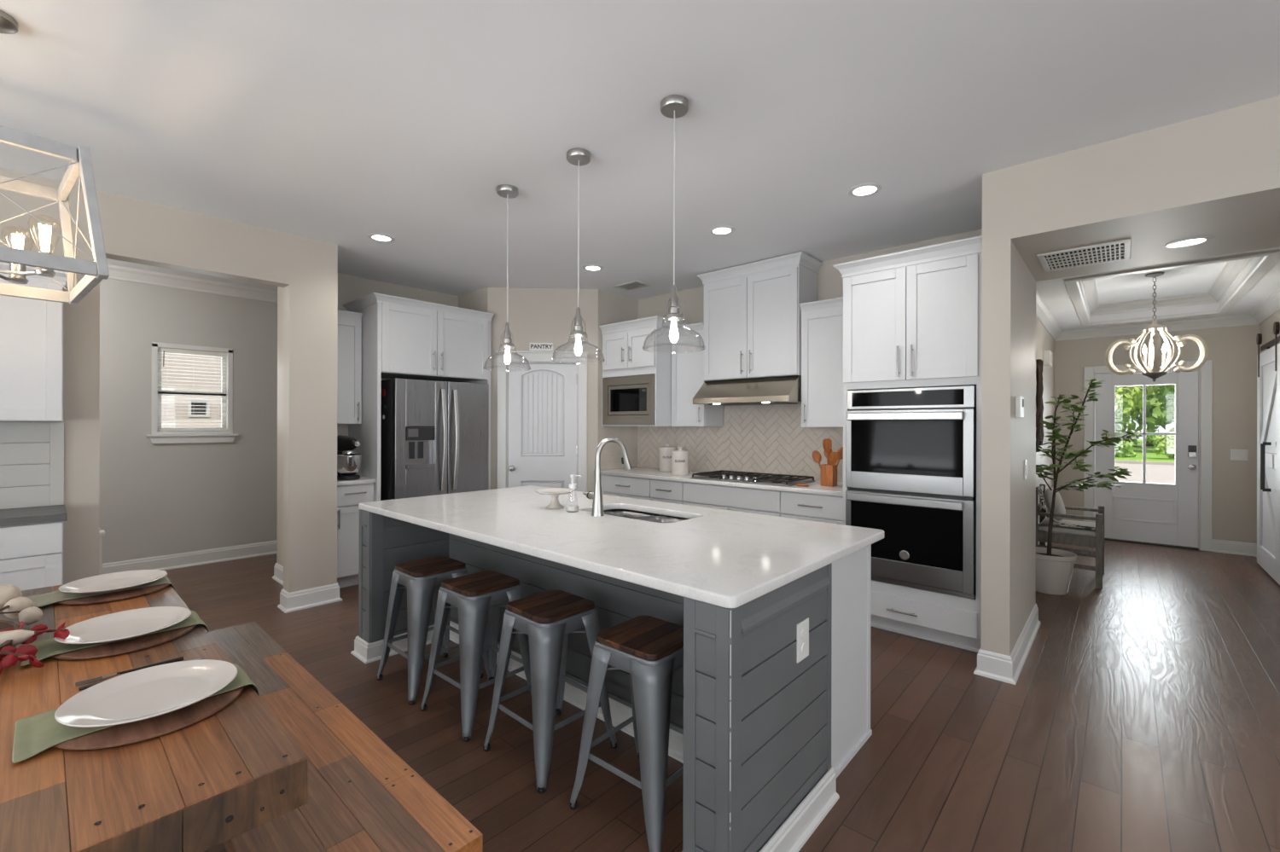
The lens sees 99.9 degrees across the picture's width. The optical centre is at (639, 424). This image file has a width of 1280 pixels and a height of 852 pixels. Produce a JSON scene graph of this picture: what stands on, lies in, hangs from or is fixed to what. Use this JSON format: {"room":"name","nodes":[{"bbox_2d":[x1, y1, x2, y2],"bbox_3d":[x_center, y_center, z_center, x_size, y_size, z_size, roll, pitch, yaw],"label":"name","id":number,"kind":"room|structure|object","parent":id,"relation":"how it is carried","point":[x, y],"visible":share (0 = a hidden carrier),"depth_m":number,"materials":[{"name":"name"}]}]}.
{"room":"kitchen","nodes":[
{"label":"kitchen","id":0,"kind":"room"},
{"bbox_2d":[0,167,337,593],"bbox_3d":[-4.032,-0.017,2.439,0.140,2.775,4.845,0,0,42],"label":"wall","id":1,"kind":"structure","parent":0,"point":[135,230],"depth_m":3.67,"materials":[{"name":"beige paint"}]},
{"bbox_2d":[0,422,63,509],"bbox_3d":[-3.991,0.223,2.365,0.015,0.476,1.990,0,0,42],"label":"backsplash","id":2,"kind":"structure","parent":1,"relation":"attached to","point":[30,452],"depth_m":3.01,"materials":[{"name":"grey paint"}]},
{"bbox_2d":[0,262,67,421],"bbox_3d":[-3.849,-0.419,2.259,0.365,0.800,2.020,0,0,42],"label":"upper cabinet","id":3,"kind":"object","parent":1,"relation":"attached to","point":[32,330],"visible":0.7,"depth_m":2.81,"materials":[{"name":"white paint"}]},
{"bbox_2d":[272,563,342,613],"bbox_3d":[-3.236,1.305,4.019,1.120,0.135,1.485,0,0,42],"label":"baseboard","id":4,"kind":"structure","parent":1,"relation":"attached to","point":[305,599],"depth_m":4.06,"materials":[{"name":"white paint"}]},
{"bbox_2d":[98,278,277,564],"bbox_3d":[-4.339,-0.018,3.826,2.170,2.775,6.500,0,0,42],"label":"wall","id":5,"kind":"structure","parent":0,"point":[155,499],"depth_m":5.16,"materials":[{"name":"grey paint"}]},
{"bbox_2d":[102,540,276,574],"bbox_3d":[-5.027,1.300,4.441,0.030,0.135,6.200,0,0,42],"label":"baseboard","id":6,"kind":"structure","parent":5,"relation":"attached to","point":[208,556],"depth_m":5.21,"materials":[{"name":"white paint"}]},
{"bbox_2d":[145,342,238,443],"bbox_3d":[-4.368,-0.294,5.257,0.155,0.947,0.690,0,0,42],"label":"window","id":7,"kind":"structure","parent":5,"relation":"in","point":[224,433],"depth_m":5.25,"materials":[{"name":"white paint"}]},
{"bbox_2d":[157,347,226,430],"bbox_3d":[-4.364,-0.333,5.253,0.045,0.786,0.526,0,0,42],"label":"blind","id":8,"kind":"object","parent":7,"relation":"attached to","point":[222,353],"depth_m":5.26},
{"bbox_2d":[107,264,277,302],"bbox_3d":[-4.280,-1.353,3.776,2.020,0.105,6.200,0,0,42],"label":"trim","id":9,"kind":"structure","parent":5,"relation":"attached to","point":[115,272],"depth_m":5.16,"materials":[{"name":"white paint"}]},
{"bbox_2d":[276,286,284,566],"bbox_3d":[-2.854,-0.014,4.546,0.920,2.775,0.135,0,0,42],"label":"wall","id":10,"kind":"structure","parent":0,"point":[280,290],"depth_m":4.74,"materials":[{"name":"beige paint"}]},
{"bbox_2d":[337,273,488,436],"bbox_3d":[-2.286,-0.013,5.198,0.710,2.775,1.595,0,0,42],"label":"wall","id":11,"kind":"structure","parent":0,"point":[350,288],"depth_m":5.37,"materials":[{"name":"beige paint"}]},
{"bbox_2d":[337,309,362,424],"bbox_3d":[-2.721,-0.500,4.781,0.373,0.992,0.361,0,0,42],"label":"upper cabinet","id":12,"kind":"object","parent":11,"relation":"attached to","point":[349,341],"visible":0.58,"depth_m":4.75,"materials":[{"name":"white paint"}]},
{"bbox_2d":[487,287,598,492],"bbox_3d":[-1.000,-0.010,5.568,1.122,2.775,0.100,0,0,-4],"label":"wall","id":13,"kind":"structure","parent":0,"point":[534,315],"depth_m":5.52,"materials":[{"name":"beige paint"}]},
{"bbox_2d":[495,350,587,492],"bbox_3d":[-1.004,0.314,5.543,0.930,2.128,0.150,0,0,-4],"label":"door","id":14,"kind":"structure","parent":13,"relation":"in","point":[543,440],"depth_m":5.54,"materials":[{"name":"white paint"}]},
{"bbox_2d":[599,426,637,470],"bbox_3d":[-0.227,0.247,5.785,0.004,0.450,0.590,0,0,42],"label":"backsplash","id":15,"kind":"structure","parent":13,"relation":"attached to","point":[628,435],"depth_m":5.77,"materials":[{"name":"beige tile"}]},
{"bbox_2d":[0,0,1279,300],"bbox_3d":[-0.828,-1.522,1.619,10.600,0.250,8.300,0,0,42],"label":"ceiling","id":16,"kind":"structure","parent":0,"point":[340,123],"depth_m":2.39,"materials":[{"name":"paint"}]},
{"bbox_2d":[0,9,109,304],"bbox_3d":[-2.224,-0.947,1.832,0.719,0.907,0.504,0,0,38],"label":"lantern chandelier","id":17,"kind":"object","parent":16,"relation":"hanging from","point":[80,165],"visible":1,"depth_m":1.84,"materials":[{"name":"grey wood"}]},
{"bbox_2d":[0,225,34,284],"bbox_3d":[-2.277,-0.623,1.968,0.080,0.207,0.080,0,0,42],"label":"bulb","id":18,"kind":"object","parent":17,"relation":"attached to","point":[13,267],"depth_m":1.96,"materials":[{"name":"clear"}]},
{"bbox_2d":[27,215,61,277],"bbox_3d":[-2.069,-0.623,1.869,0.080,0.207,0.080,0,0,42],"label":"bulb","id":19,"kind":"object","parent":17,"relation":"attached to","point":[44,245],"depth_m":1.86,"materials":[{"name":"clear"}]},
{"bbox_2d":[482,184,530,372],"bbox_3d":[-0.785,-0.862,3.187,0.274,1.070,0.274,0,0,42],"label":"pendant light","id":20,"kind":"object","parent":16,"relation":"hanging from","point":[508,191],"visible":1,"depth_m":3.17,"materials":[{"name":"glass"}]},
{"bbox_2d":[500,322,514,348],"bbox_3d":[-0.786,-0.532,3.187,0.088,0.150,0.088,0,0,42],"label":"socket","id":21,"kind":"object","parent":20,"relation":"attached to","point":[507,341],"depth_m":3.17,"materials":[{"name":"silver metal"}]},
{"bbox_2d":[551,148,605,364],"bbox_3d":[-0.318,-0.861,2.775,0.274,1.070,0.274,0,0,42],"label":"pendant light","id":22,"kind":"object","parent":16,"relation":"hanging from","point":[578,157],"visible":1,"depth_m":2.76,"materials":[{"name":"glass"}]},
{"bbox_2d":[570,307,587,337],"bbox_3d":[-0.318,-0.531,2.775,0.088,0.150,0.088,0,0,42],"label":"socket","id":23,"kind":"object","parent":22,"relation":"attached to","point":[578,331],"depth_m":2.76,"materials":[{"name":"silver metal"}]},
{"bbox_2d":[642,94,705,354],"bbox_3d":[0.148,-0.860,2.334,0.274,1.070,0.274,0,0,42],"label":"pendant light","id":24,"kind":"object","parent":16,"relation":"hanging from","point":[674,107],"visible":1,"depth_m":2.32,"materials":[{"name":"glass"}]},
{"bbox_2d":[663,285,684,321],"bbox_3d":[0.147,-0.530,2.334,0.088,0.150,0.088,0,0,42],"label":"socket","id":25,"kind":"object","parent":24,"relation":"attached to","point":[673,314],"depth_m":2.32,"materials":[{"name":"silver metal"}]},
{"bbox_2d":[847,182,882,197],"bbox_3d":[1.332,-1.388,3.188,0.188,0.006,0.188,0,0,42],"label":"recessed light","id":26,"kind":"object","parent":16,"relation":"in","point":[864,189],"visible":1,"depth_m":3.18,"materials":[{"name":"white paint"}]},
{"bbox_2d":[163,540,1279,851],"bbox_3d":[-0.195,1.440,3.530,13.000,0.120,13.000,0,0,42],"label":"floor","id":27,"kind":"structure","parent":0,"point":[1141,713],"depth_m":2.42,"materials":[{"name":"brown wood"}]},
{"bbox_2d":[0,521,63,591],"bbox_3d":[-3.825,0.937,2.207,0.475,0.868,1.980,0,0,42],"label":"base cabinet","id":28,"kind":"object","parent":27,"relation":"on","point":[32,555],"visible":0.35,"depth_m":2.73,"materials":[{"name":"white paint"}]},
{"bbox_2d":[0,505,66,527],"bbox_3d":[-3.829,0.482,2.220,0.452,0.039,1.992,0,0,42],"label":"countertop","id":29,"kind":"structure","parent":28,"relation":"on","point":[9,517],"depth_m":2.78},
{"bbox_2d":[0,584,307,851],"bbox_3d":[-1.665,0.996,1.259,1.902,0.760,1.013,0,0,42],"label":"dining table","id":30,"kind":"object","parent":27,"relation":"on","point":[200,786],"visible":0.64,"depth_m":0.97,"materials":[{"name":"brown wood"}]},
{"bbox_2d":[0,584,69,674],"bbox_3d":[-1.789,0.557,1.486,0.384,0.115,0.740,0,0,-32],"label":"centrepiece","id":31,"kind":"object","parent":30,"relation":"on","point":[13,605],"visible":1,"depth_m":1.45,"materials":[{"name":"red plant"}]},
{"bbox_2d":[0,620,19,650],"bbox_3d":[-1.767,0.585,1.356,0.432,0.059,0.270,0,0,42],"label":"bowl","id":32,"kind":"object","parent":31,"relation":"on","point":[8,642],"depth_m":1.39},
{"bbox_2d":[55,578,171,605],"bbox_3d":[-1.929,0.609,1.978,0.310,0.011,0.310,0,0,42],"label":"charger","id":33,"kind":"object","parent":30,"relation":"on","point":[124,595],"visible":0.48,"depth_m":1.89,"materials":[{"name":"brown wood"}]},
{"bbox_2d":[26,576,174,607],"bbox_3d":[-1.963,0.648,1.970,0.214,0.099,0.381,0,0,42],"label":"napkin","id":34,"kind":"object","parent":33,"relation":"on","point":[38,601],"visible":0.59,"depth_m":1.89,"materials":[{"name":"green fabric"}]},
{"bbox_2d":[58,570,167,593],"bbox_3d":[-1.928,0.584,1.978,0.286,0.022,0.286,0,0,42],"label":"dinner plate","id":35,"kind":"object","parent":34,"relation":"on","point":[114,582],"visible":1,"depth_m":2.00,"materials":[{"name":"white ceramic"}]},
{"bbox_2d":[50,624,196,660],"bbox_3d":[-1.483,0.610,1.554,0.310,0.011,0.310,0,0,42],"label":"charger","id":36,"kind":"object","parent":30,"relation":"on","point":[152,640],"visible":0.41,"depth_m":1.47,"materials":[{"name":"brown wood"}]},
{"bbox_2d":[20,610,208,666],"bbox_3d":[-1.505,0.648,1.559,0.203,0.100,0.381,0,0,42],"label":"napkin","id":37,"kind":"object","parent":36,"relation":"on","point":[48,648],"visible":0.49,"depth_m":1.47,"materials":[{"name":"green fabric"}]},
{"bbox_2d":[53,606,191,644],"bbox_3d":[-1.483,0.585,1.554,0.286,0.022,0.286,0,0,42],"label":"dinner plate","id":38,"kind":"object","parent":37,"relation":"on","point":[129,625],"visible":0.98,"depth_m":1.57,"materials":[{"name":"white ceramic"}]},
{"bbox_2d":[75,657,183,686],"bbox_3d":[-1.262,0.613,1.336,0.022,0.010,0.195,0,0,42],"label":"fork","id":39,"kind":"object","parent":30,"relation":"on","point":[82,683],"visible":0.98,"depth_m":1.32,"materials":[{"name":"black metal"}]},
{"bbox_2d":[52,686,244,750],"bbox_3d":[-1.058,0.611,1.169,0.316,0.011,0.316,0,0,42],"label":"charger","id":40,"kind":"object","parent":30,"relation":"on","point":[130,733],"visible":0.29,"depth_m":1.08,"materials":[{"name":"brown wood"}]},
{"bbox_2d":[11,663,259,762],"bbox_3d":[-1.079,0.664,1.176,0.200,0.129,0.381,0,0,42],"label":"napkin","id":41,"kind":"object","parent":40,"relation":"on","point":[34,735],"visible":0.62,"depth_m":1.06,"materials":[{"name":"green fabric"}]},
{"bbox_2d":[54,659,237,727],"bbox_3d":[-1.058,0.586,1.169,0.292,0.022,0.292,0,0,42],"label":"dinner plate","id":42,"kind":"object","parent":41,"relation":"on","point":[154,691],"visible":1,"depth_m":1.17,"materials":[{"name":"white ceramic"}]},
{"bbox_2d":[208,622,482,851],"bbox_3d":[-1.221,1.154,1.738,1.965,0.445,0.390,0,0,42],"label":"bench","id":43,"kind":"object","parent":27,"relation":"on","point":[363,797],"visible":0.58,"depth_m":1.39,"materials":[{"name":"brown wood"}]},
{"bbox_2d":[337,482,374,588],"bbox_3d":[-2.619,0.939,4.686,0.655,0.870,0.361,0,0,42],"label":"base cabinet","id":44,"kind":"object","parent":27,"relation":"on","point":[349,497],"visible":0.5,"depth_m":4.49,"materials":[{"name":"white paint"}]},
{"bbox_2d":[337,477,375,486],"bbox_3d":[-2.630,0.485,4.691,0.632,0.034,0.372,0,0,42],"label":"countertop","id":45,"kind":"structure","parent":44,"relation":"on","point":[362,480],"depth_m":4.51,"materials":[{"name":"white stone"}]},
{"bbox_2d":[337,435,362,480],"bbox_3d":[-2.538,0.279,4.598,0.384,0.375,0.226,0,0,28],"label":"stand mixer","id":46,"kind":"object","parent":45,"relation":"on","point":[349,463],"visible":0.73,"depth_m":4.51,"materials":[{"name":"black metal"}]},
{"bbox_2d":[337,453,362,475],"bbox_3d":[-2.478,0.342,4.566,0.226,0.172,0.226,0,0,28],"label":"bowl","id":47,"kind":"object","parent":46,"relation":"on","point":[347,464],"depth_m":4.49,"materials":[{"name":"silver metal"}]},
{"bbox_2d":[343,292,494,501],"bbox_3d":[-2.118,0.130,5.199,0.713,2.490,1.161,0,0,42],"label":"tall cabinet","id":48,"kind":"object","parent":27,"relation":"on","point":[403,338],"visible":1,"depth_m":4.85,"materials":[{"name":"white paint"}]},
{"bbox_2d":[376,556,482,705],"bbox_3d":[-1.136,1.067,2.914,0.409,0.619,0.409,0,0,42],"label":"bar stool","id":49,"kind":"object","parent":27,"relation":"on","point":[422,578],"visible":0.75,"depth_m":2.79,"materials":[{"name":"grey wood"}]},
{"bbox_2d":[380,378,488,500],"bbox_3d":[-2.040,0.488,5.195,0.782,1.775,0.920,0,0,42],"label":"refrigerator","id":50,"kind":"object","parent":27,"relation":"on","point":[434,435],"visible":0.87,"depth_m":4.91,"materials":[{"name":"silver metal"}]},
{"bbox_2d":[420,570,531,742],"bbox_3d":[-0.774,1.068,2.611,0.409,0.619,0.409,0,0,41],"label":"bar stool","id":51,"kind":"object","parent":27,"relation":"on","point":[477,597],"visible":0.83,"depth_m":2.52,"materials":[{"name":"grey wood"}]},
{"bbox_2d":[482,589,616,794],"bbox_3d":[-0.379,1.069,2.286,0.409,0.619,0.409,0,0,43],"label":"bar stool","id":52,"kind":"object","parent":27,"relation":"on","point":[548,618],"visible":0.98,"depth_m":2.17,"materials":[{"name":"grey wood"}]},
{"bbox_2d":[350,509,872,851],"bbox_3d":[-0.313,0.946,2.818,2.675,0.866,1.286,0,0,42],"label":"kitchen island","id":53,"kind":"object","parent":27,"relation":"on","point":[765,742],"visible":0.52,"depth_m":1.89,"materials":[{"name":"grey paint"}]},
{"bbox_2d":[358,485,884,608],"bbox_3d":[-0.293,0.494,2.839,2.633,0.035,1.293,0,0,42],"label":"island countertop","id":54,"kind":"structure","parent":53,"relation":"on","point":[726,559],"depth_m":2.28,"materials":[{"name":"white stone"}]},
{"bbox_2d":[534,488,575,509],"bbox_3d":[-0.486,0.426,3.068,0.228,0.098,0.228,0,0,42],"label":"cake stand","id":55,"kind":"object","parent":54,"relation":"on","point":[554,492],"visible":1,"depth_m":3.05,"materials":[{"name":"white ceramic"}]},
{"bbox_2d":[582,436,632,517],"bbox_3d":[-0.173,0.271,2.845,0.265,0.411,0.136,0,0,-1],"label":"kitchen faucet","id":56,"kind":"object","parent":54,"relation":"on","point":[597,505],"visible":1,"depth_m":2.80,"materials":[{"name":"silver metal"}]},
{"bbox_2d":[603,509,689,523],"bbox_3d":[-0.006,0.602,2.926,0.673,0.178,0.358,0,0,42],"label":"sink","id":57,"kind":"object","parent":54,"relation":"in","point":[619,513],"visible":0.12,"depth_m":3.13,"materials":[{"name":"metal"}]},
{"bbox_2d":[796,617,808,663],"bbox_3d":[0.555,0.734,1.829,0.009,0.130,0.087,0,0,42],"label":"island outlet","id":58,"kind":"object","parent":53,"relation":"attached to","point":[802,628],"visible":1,"depth_m":1.82,"materials":[{"name":"white plastic"}]},
{"bbox_2d":[600,474,651,500],"bbox_3d":[0.017,0.945,5.510,0.735,0.870,0.685,0,0,42],"label":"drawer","id":59,"kind":"object","parent":27,"relation":"on","point":[637,488],"visible":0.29,"depth_m":5.23,"materials":[{"name":"white paint"}]},
{"bbox_2d":[569,615,683,851],"bbox_3d":[0.028,1.070,1.958,0.409,0.619,0.409,0,0,40],"label":"bar stool","id":60,"kind":"object","parent":27,"relation":"on","point":[650,649],"visible":0.82,"depth_m":1.80,"materials":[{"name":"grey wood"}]},
{"bbox_2d":[650,479,684,504],"bbox_3d":[0.436,0.946,5.134,0.387,0.870,0.685,0,0,42],"label":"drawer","id":61,"kind":"object","parent":27,"relation":"on","point":[660,491],"visible":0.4,"depth_m":4.90,"materials":[{"name":"white paint"}]},
{"bbox_2d":[682,482,781,517],"bbox_3d":[0.932,0.947,4.690,0.941,0.870,0.685,0,0,42],"label":"base cabinet","id":62,"kind":"object","parent":27,"relation":"on","point":[738,499],"visible":0.31,"depth_m":4.43,"materials":[{"name":"white paint"}]},
{"bbox_2d":[593,466,843,496],"bbox_3d":[0.711,0.493,4.901,2.580,0.034,0.667,0,0,42],"label":"countertop","id":63,"kind":"structure","parent":62,"relation":"on","point":[642,473],"depth_m":4.55,"materials":[{"name":"white stone"}]},
{"bbox_2d":[658,443,675,471],"bbox_3d":[0.277,0.333,5.442,0.176,0.282,0.180,0,0,42],"label":"canister","id":64,"kind":"object","parent":63,"relation":"on","point":[665,451],"visible":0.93,"depth_m":5.37,"materials":[{"name":"white ceramic"}]},
{"bbox_2d":[671,447,688,476],"bbox_3d":[0.377,0.344,5.062,0.165,0.262,0.165,0,0,3],"label":"canister","id":65,"kind":"object","parent":63,"relation":"on","point":[679,457],"visible":1,"depth_m":4.99,"materials":[{"name":"white ceramic"}]},
{"bbox_2d":[690,470,815,486],"bbox_3d":[0.958,0.453,4.621,0.935,0.046,0.510,0,0,42],"label":"gas cooktop","id":66,"kind":"object","parent":63,"relation":"in","point":[740,477],"visible":1,"depth_m":4.51,"materials":[{"name":"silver metal"}]},
{"bbox_2d":[820,464,837,487],"bbox_3d":[1.472,0.395,4.187,0.096,0.164,0.096,0,0,42],"label":"utensil holder","id":67,"kind":"object","parent":63,"relation":"on","point":[829,475],"visible":0.98,"depth_m":4.15,"materials":[{"name":"brown wood"}]},
{"bbox_2d":[780,491,843,524],"bbox_3d":[1.474,0.949,4.204,0.510,0.870,0.685,0,0,42],"label":"base cabinet","id":68,"kind":"object","parent":27,"relation":"on","point":[824,509],"visible":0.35,"depth_m":3.97,"materials":[{"name":"white paint"}]},
{"bbox_2d":[833,235,982,652],"bbox_3d":[1.940,0.137,3.723,0.915,2.495,0.780,0,0,42],"label":"tall cabinet","id":69,"kind":"object","parent":27,"relation":"on","point":[912,318],"visible":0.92,"depth_m":3.41,"materials":[{"name":"white paint"}]},
{"bbox_2d":[845,385,976,599],"bbox_3d":[1.930,0.406,3.704,0.759,1.277,0.767,0,0,42],"label":"double oven","id":70,"kind":"object","parent":69,"relation":"in","point":[910,453],"visible":0.94,"depth_m":3.40,"materials":[{"name":"silver metal"}]},
{"bbox_2d":[1035,483,1104,589],"bbox_3d":[3.930,0.989,4.929,0.484,0.800,0.660,0,0,42],"label":"armchair","id":71,"kind":"object","parent":27,"relation":"on","point":[1097,543],"visible":0.7,"depth_m":4.70,"materials":[{"name":"grey wood"}]},
{"bbox_2d":[1044,488,1065,520],"bbox_3d":[3.896,0.744,5.048,0.155,0.291,0.320,0,0,42],"label":"throw pillow","id":72,"kind":"object","parent":71,"relation":"on","point":[1059,506],"visible":0.71,"depth_m":4.95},
{"bbox_2d":[1038,517,1095,536],"bbox_3d":[3.941,0.937,4.920,0.436,0.045,0.574,0,0,42],"label":"cushion","id":73,"kind":"object","parent":71,"relation":"on","point":[1044,525],"depth_m":4.80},
{"bbox_2d":[1035,378,1141,595],"bbox_3d":[3.641,0.501,4.503,0.881,1.773,0.474,0,0,4],"label":"potted tree","id":74,"kind":"object","parent":27,"relation":"on","point":[1054,567],"visible":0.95,"depth_m":4.41,"materials":[{"name":"green plant"}]},
{"bbox_2d":[597,228,982,471],"bbox_3d":[1.050,-0.005,4.703,3.552,2.775,0.716,0,0,42],"label":"wall","id":75,"kind":"structure","parent":0,"point":[613,308],"depth_m":5.55,"materials":[{"name":"beige paint"}]},
{"bbox_2d":[599,315,690,426],"bbox_3d":[0.064,-0.501,5.518,0.783,1.038,0.615,0,0,42],"label":"upper cabinet","id":76,"kind":"object","parent":75,"relation":"attached to","point":[624,355],"visible":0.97,"depth_m":5.24,"materials":[{"name":"white paint"}]},
{"bbox_2d":[602,374,654,424],"bbox_3d":[0.042,-0.239,5.529,0.693,0.485,0.514,0,0,42],"label":"microwave","id":77,"kind":"object","parent":76,"relation":"in","point":[626,400],"visible":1,"depth_m":5.33,"materials":[{"name":"metal"}]},
{"bbox_2d":[669,322,723,426],"bbox_3d":[0.548,-0.465,5.241,0.392,0.968,0.368,0,0,42],"label":"upper cabinet","id":78,"kind":"object","parent":75,"relation":"attached to","point":[687,366],"visible":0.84,"depth_m":5.14,"materials":[{"name":"white paint"}]},
{"bbox_2d":[637,403,843,482],"bbox_3d":[0.934,0.039,5.145,2.578,0.873,0.005,0,0,42],"label":"tile backsplash","id":79,"kind":"structure","parent":75,"relation":"attached to","point":[646,441],"depth_m":5.04,"materials":[{"name":"tile"}]},
{"bbox_2d":[697,251,822,381],"bbox_3d":[1.038,-0.893,4.780,1.027,0.979,0.415,0,0,42],"label":"upper cabinet","id":80,"kind":"object","parent":75,"relation":"attached to","point":[752,327],"visible":1,"depth_m":4.60,"materials":[{"name":"white paint"}]},
{"bbox_2d":[692,375,801,406],"bbox_3d":[0.997,-0.289,4.736,0.933,0.226,0.520,0,0,42],"label":"range hood","id":81,"kind":"object","parent":80,"relation":"attached to","point":[781,390],"visible":0.92,"depth_m":4.54,"materials":[{"name":"metal"}]},
{"bbox_2d":[799,296,843,427],"bbox_3d":[1.584,-0.477,4.311,0.493,0.998,0.368,0,0,42],"label":"upper cabinet","id":82,"kind":"object","parent":75,"relation":"attached to","point":[822,321],"visible":0.6,"depth_m":4.25,"materials":[{"name":"white paint"}]},
{"bbox_2d":[980,167,1035,656],"bbox_3d":[2.268,-0.002,3.433,0.310,2.775,1.160,0,0,42],"label":"wall","id":83,"kind":"structure","parent":0,"point":[1008,285],"depth_m":2.96,"materials":[{"name":"beige paint"}]},
{"bbox_2d":[973,532,1256,685],"bbox_3d":[4.188,1.323,4.341,1.720,0.135,5.140,0,0,42],"label":"baseboard","id":84,"kind":"structure","parent":83,"relation":"attached to","point":[990,665],"depth_m":3.08,"materials":[{"name":"white paint"}]},
{"bbox_2d":[1035,287,1279,341],"bbox_3d":[4.591,-1.117,4.784,1.720,0.105,3.950,0,0,42],"label":"trim","id":85,"kind":"structure","parent":83,"relation":"attached to","point":[1271,305],"depth_m":5.93,"materials":[{"name":"white paint"}]},
{"bbox_2d":[1035,317,1054,545],"bbox_3d":[3.954,-0.060,5.454,0.120,2.900,4.100,0,0,42],"label":"wall","id":86,"kind":"structure","parent":0,"point":[1044,341],"depth_m":6.04,"materials":[{"name":"beige paint"}]},
{"bbox_2d":[1035,359,1043,446],"bbox_3d":[4.032,-0.218,5.421,0.046,0.863,0.314,0,0,42],"label":"picture frame","id":87,"kind":"object","parent":86,"relation":"attached to","point":[1039,428],"depth_m":5.34,"materials":[{"name":"black wood"}]},
{"bbox_2d":[1010,95,1279,281],"bbox_3d":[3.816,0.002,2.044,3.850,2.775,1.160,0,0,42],"label":"wall header","id":88,"kind":"structure","parent":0,"point":[1217,175],"depth_m":2.62,"materials":[{"name":"beige paint"}]},
{"bbox_2d":[1036,238,1131,272],"bbox_3d":[2.632,-0.994,3.186,0.410,0.012,0.435,0,0,42],"label":"air vent","id":89,"kind":"object","parent":88,"relation":"in","point":[1120,250],"visible":1,"depth_m":3.16,"materials":[{"name":"white metal"}]},
{"bbox_2d":[1045,244,1123,269],"bbox_3d":[2.632,-0.993,3.186,0.350,0.010,0.375,0,0,42],"label":"grille","id":90,"kind":"object","parent":89,"relation":"attached to","point":[1112,253],"depth_m":3.19,"materials":[{"name":"white metal"}]},
{"bbox_2d":[1165,235,1214,248],"bbox_3d":[3.002,-0.996,2.938,0.188,0.006,0.188,0,0,42],"label":"recessed light","id":91,"kind":"object","parent":88,"relation":"in","point":[1189,241],"visible":1,"depth_m":2.93,"materials":[{"name":"white paint"}]},
{"bbox_2d":[1054,324,1259,543],"bbox_3d":[5.957,-0.056,6.310,1.720,2.900,0.150,0,0,42],"label":"wall","id":92,"kind":"structure","parent":0,"point":[1233,351],"depth_m":5.86,"materials":[{"name":"beige paint"}]},
{"bbox_2d":[1083,360,1212,552],"bbox_3d":[5.909,0.343,6.300,1.087,2.102,0.188,0,0,42],"label":"door","id":93,"kind":"structure","parent":92,"relation":"in","point":[1149,514],"depth_m":6.19,"materials":[{"name":"white paint"}]},
{"bbox_2d":[1035,247,1279,331],"bbox_3d":[4.591,-1.339,4.784,1.720,0.340,3.950,0,0,42],"label":"ceiling","id":94,"kind":"structure","parent":0,"point":[1196,279],"depth_m":5.22,"materials":[{"name":"paint"}]},
{"bbox_2d":[1105,272,1208,382],"bbox_3d":[4.670,-0.879,4.880,0.500,0.980,0.500,0,0,-5],"label":"chandelier","id":95,"kind":"object","parent":94,"relation":"hanging from","point":[1154,370],"visible":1,"depth_m":4.85,"materials":[{"name":"grey metal"}]},
{"bbox_2d":[1063,249,1279,326],"bbox_3d":[4.766,-1.261,4.963,1.180,0.215,2.710,0,0,42],"label":"trim","id":96,"kind":"structure","parent":94,"relation":"attached to","point":[1236,265],"depth_m":5.12,"materials":[{"name":"white paint"}]},
{"bbox_2d":[1259,309,1279,354],"bbox_3d":[4.986,-0.058,3.850,0.120,2.900,5.110,0,0,42],"label":"wall","id":97,"kind":"structure","parent":0,"point":[1266,327],"depth_m":5.34,"materials":[{"name":"beige paint"}]},
{"bbox_2d":[1256,321,1279,585],"bbox_3d":[5.357,0.238,4.463,0.144,2.270,2.600,0,0,42],"label":"barn door","id":98,"kind":"structure","parent":97,"relation":"in","point":[1268,362],"depth_m":4.95,"materials":[{"name":"white paint"}]},
{"label":"outside","id":99,"kind":"structure","parent":0,"visible":0},
{"bbox_2d":[161,353,221,427],"bbox_3d":[-6.397,-1.085,7.085,0.210,5.500,8.000,0,0,42],"label":"building","id":100,"kind":"structure","parent":99,"point":[168,413],"depth_m":7.29,"materials":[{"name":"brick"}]},
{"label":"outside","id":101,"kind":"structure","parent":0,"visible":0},
{"bbox_2d":[1115,439,1175,462],"bbox_3d":[36.560,1.653,40.751,80.000,0.130,50.500,0,0,42],"label":"lawn","id":102,"kind":"structure","parent":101,"point":[1150,456],"depth_m":26.02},
{"bbox_2d":[1115,385,1154,441],"bbox_3d":[25.686,-2.424,33.352,7.933,9.841,9.118,0,0,-42],"label":"street tree","id":103,"kind":"object","parent":102,"relation":"on","point":[1130,399],"visible":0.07,"depth_m":30.61,"materials":[{"name":"green plant"}]},
{"bbox_2d":[1115,384,1175,448],"bbox_3d":[37.278,-4.617,38.603,17.735,12.795,15.293,0,0,42],"label":"street tree","id":104,"kind":"object","parent":102,"relation":"on","point":[1154,416],"visible":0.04,"depth_m":35.17,"materials":[{"name":"green plant"}]},
{"bbox_2d":[1152,430,1175,459],"bbox_3d":[24.005,0.894,23.831,1.873,1.471,1.658,0,0,42],"label":"shrub","id":105,"kind":"object","parent":102,"relation":"on","point":[1166,448],"visible":0.37,"depth_m":23.93,"materials":[{"name":"green plant"}]},
{"bbox_2d":[1152,384,1175,416],"bbox_3d":[32.165,-2.680,27.361,9.533,9.494,8.209,0,0,42],"label":"street tree","id":106,"kind":"object","parent":102,"relation":"on","point":[1166,390],"visible":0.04,"depth_m":30.60,"materials":[{"name":"green plant"}]},
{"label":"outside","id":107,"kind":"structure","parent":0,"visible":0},
{"bbox_2d":[1115,463,1175,484],"bbox_3d":[12.869,1.636,14.347,80.000,0.150,20.450,0,0,42],"label":"road","id":108,"kind":"structure","parent":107,"point":[1154,474],"depth_m":17.11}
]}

